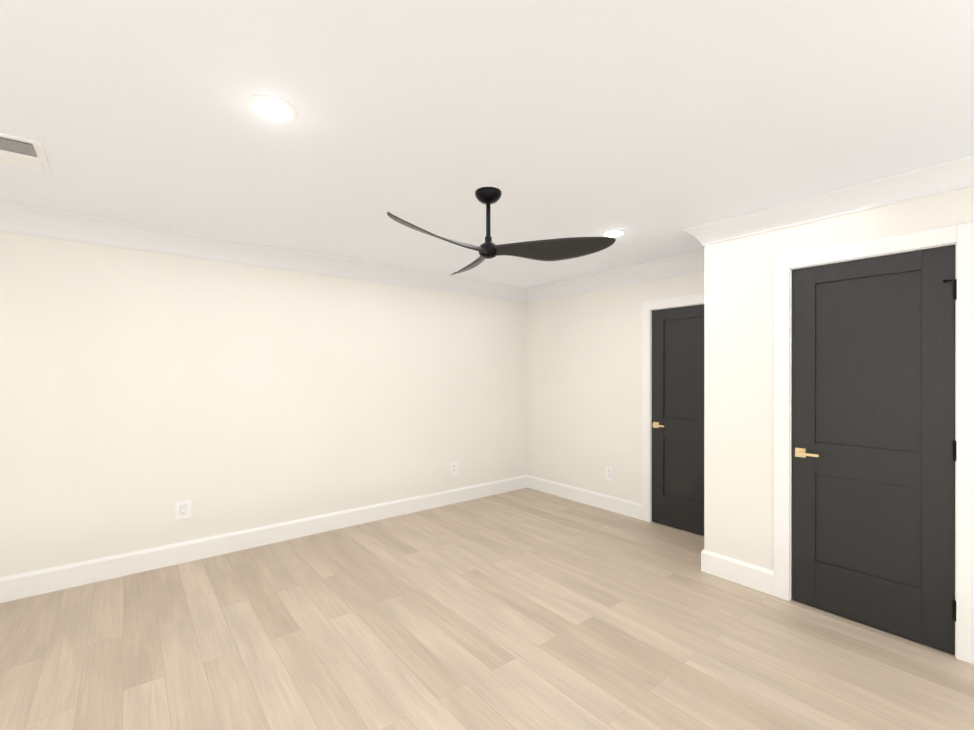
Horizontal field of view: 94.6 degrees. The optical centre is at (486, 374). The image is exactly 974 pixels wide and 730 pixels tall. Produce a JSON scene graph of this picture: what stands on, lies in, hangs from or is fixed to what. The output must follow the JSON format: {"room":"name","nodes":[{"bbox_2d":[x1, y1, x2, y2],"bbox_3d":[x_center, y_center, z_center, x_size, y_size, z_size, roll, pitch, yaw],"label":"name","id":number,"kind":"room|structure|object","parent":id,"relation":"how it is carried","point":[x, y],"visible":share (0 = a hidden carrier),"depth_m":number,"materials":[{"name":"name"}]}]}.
{"room":"empty bedroom","nodes":[
{"label":"empty bedroom","id":0,"kind":"room"},
{"bbox_2d":[0,231,526,577],"bbox_3d":[-1.688,0.183,3.838,5.740,2.410,0.120,0,0,-39],"label":"wall","id":1,"kind":"structure","parent":0,"point":[142,392],"depth_m":3.47,"materials":[{"name":"beige paint"}]},
{"bbox_2d":[175,500,190,520],"bbox_3d":[-2.240,1.004,3.313,0.098,0.134,0.010,0,0,-39],"label":"electrical outlet","id":2,"kind":"object","parent":1,"relation":"attached to","point":[182,509],"visible":1,"depth_m":3.31,"materials":[{"name":"white plastic"}]},
{"bbox_2d":[0,475,527,602],"bbox_3d":[-1.645,1.313,3.787,5.500,0.150,0.016,0,0,-39],"label":"baseboard","id":3,"kind":"structure","parent":1,"relation":"attached to","point":[57,578],"depth_m":3.45,"materials":[{"name":"white paint"}]},
{"bbox_2d":[0,202,527,302],"bbox_3d":[-1.614,-0.947,3.746,5.500,0.150,0.115,0,0,-39],"label":"crown molding","id":4,"kind":"structure","parent":1,"relation":"attached to","point":[14,218],"depth_m":3.42,"materials":[{"name":"white paint"}]},
{"bbox_2d":[451,462,457,474],"bbox_3d":[-0.348,1.017,4.832,0.098,0.134,0.010,0,0,-39],"label":"electrical outlet","id":5,"kind":"object","parent":1,"relation":"attached to","point":[454,468],"visible":1,"depth_m":4.83,"materials":[{"name":"white plastic"}]},
{"bbox_2d":[0,488,973,729],"bbox_3d":[-0.022,1.421,1.766,5.740,0.060,5.440,0,0,-39],"label":"floor","id":6,"kind":"structure","parent":0,"point":[526,609],"depth_m":2.31,"materials":[{"name":"brown wood"}]},
{"bbox_2d":[0,0,973,287],"bbox_3d":[-0.022,-1.049,1.763,5.740,0.060,5.440,0,0,-39],"label":"ceiling","id":7,"kind":"structure","parent":0,"point":[654,128],"depth_m":1.76,"materials":[{"name":"white paint"}]},
{"bbox_2d":[0,133,51,171],"bbox_3d":[-2.146,-1.011,2.053,0.192,0.017,0.355,0,0,-39],"label":"ceiling vent","id":8,"kind":"object","parent":7,"relation":"in","point":[19,151],"visible":1,"depth_m":2.05,"materials":[{"name":"white metal"}]},
{"bbox_2d":[245,95,297,123],"bbox_3d":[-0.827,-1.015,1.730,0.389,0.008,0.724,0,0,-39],"label":"recessed light","id":9,"kind":"object","parent":7,"relation":"in","point":[272,109],"visible":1,"depth_m":1.72,"materials":[{"name":"white paint"}]},
{"bbox_2d":[387,187,615,274],"bbox_3d":[-0.116,-0.830,2.502,1.145,0.381,1.184,0,0,-39],"label":"ceiling fan","id":10,"kind":"object","parent":7,"relation":"hanging from","point":[558,249],"visible":1,"depth_m":2.46,"materials":[{"name":"black metal"}]},
{"bbox_2d":[600,229,626,237],"bbox_3d":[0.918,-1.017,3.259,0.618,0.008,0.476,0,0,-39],"label":"recessed light","id":11,"kind":"object","parent":7,"relation":"in","point":[615,233],"visible":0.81,"depth_m":3.25,"materials":[{"name":"white paint"}]},
{"bbox_2d":[527,272,703,521],"bbox_3d":[2.169,0.183,3.524,0.120,2.410,5.200,0,0,-39],"label":"wall","id":12,"kind":"structure","parent":0,"point":[584,389],"depth_m":4.76,"materials":[{"name":"beige paint"}]},
{"bbox_2d":[528,475,641,519],"bbox_3d":[0.994,1.312,4.880,0.016,0.150,1.555,0,0,-39],"label":"baseboard","id":13,"kind":"structure","parent":12,"relation":"attached to","point":[610,503],"depth_m":4.76,"materials":[{"name":"white paint"}]},
{"bbox_2d":[605,466,612,480],"bbox_3d":[1.242,1.012,4.576,0.010,0.134,0.098,0,0,-39],"label":"electrical outlet","id":14,"kind":"object","parent":12,"relation":"attached to","point":[608,473],"visible":1,"depth_m":4.57,"materials":[{"name":"white plastic"}]},
{"bbox_2d":[528,254,703,302],"bbox_3d":[1.264,-0.948,4.463,0.115,0.150,2.360,0,0,-39],"label":"crown molding","id":15,"kind":"structure","parent":12,"relation":"attached to","point":[686,264],"depth_m":4.39,"materials":[{"name":"white paint"}]},
{"bbox_2d":[642,293,703,521],"bbox_3d":[1.796,0.350,3.962,0.123,2.075,0.890,0,0,-39],"label":"door frame","id":16,"kind":"structure","parent":12,"relation":"attached to","point":[648,307],"depth_m":4.21,"materials":[{"name":"white paint"}]},
{"bbox_2d":[652,305,703,535],"bbox_3d":[1.758,0.393,3.931,0.091,1.974,0.704,0,0,-39],"label":"door","id":17,"kind":"structure","parent":12,"relation":"in","point":[678,418],"depth_m":4.01,"materials":[{"name":"grey paint"}]},
{"bbox_2d":[704,186,973,570],"bbox_3d":[2.641,0.185,2.313,0.660,2.410,2.720,0,0,-39],"label":"wall","id":18,"kind":"structure","parent":0,"point":[739,399],"depth_m":2.94,"materials":[{"name":"beige paint"}]},
{"bbox_2d":[688,251,703,258],"bbox_3d":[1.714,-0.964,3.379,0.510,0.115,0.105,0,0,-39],"label":"crown molding","id":19,"kind":"structure","parent":18,"relation":"attached to","point":[701,253],"depth_m":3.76,"materials":[{"name":"white paint"}]},
{"bbox_2d":[701,549,703,571],"bbox_3d":[1.778,1.314,3.375,0.675,0.150,0.016,0,0,-39],"label":"baseboard","id":20,"kind":"structure","parent":18,"relation":"attached to","point":[702,553],"depth_m":3.16,"materials":[{"name":"white paint"}]},
{"bbox_2d":[704,550,772,594],"bbox_3d":[1.668,1.314,2.986,0.016,0.150,0.435,0,0,-39],"label":"baseboard","id":21,"kind":"structure","parent":18,"relation":"attached to","point":[752,576],"depth_m":2.97,"materials":[{"name":"white paint"}]},
{"bbox_2d":[683,155,973,245],"bbox_3d":[2.270,-0.963,2.163,0.105,0.115,2.695,0,0,-39],"label":"crown molding","id":22,"kind":"structure","parent":18,"relation":"attached to","point":[955,174],"depth_m":2.50,"materials":[{"name":"white paint"}]},
{"bbox_2d":[773,222,973,664],"bbox_3d":[2.117,0.330,2.508,0.123,2.120,0.880,0,0,-39],"label":"door frame","id":23,"kind":"structure","parent":18,"relation":"attached to","point":[960,237],"depth_m":2.26,"materials":[{"name":"white paint"}]},
{"bbox_2d":[792,245,956,653],"bbox_3d":[2.101,0.372,2.450,0.091,2.019,0.764,0,0,-39],"label":"door","id":24,"kind":"structure","parent":18,"relation":"in","point":[873,442],"depth_m":2.44,"materials":[{"name":"grey paint"}]}
]}

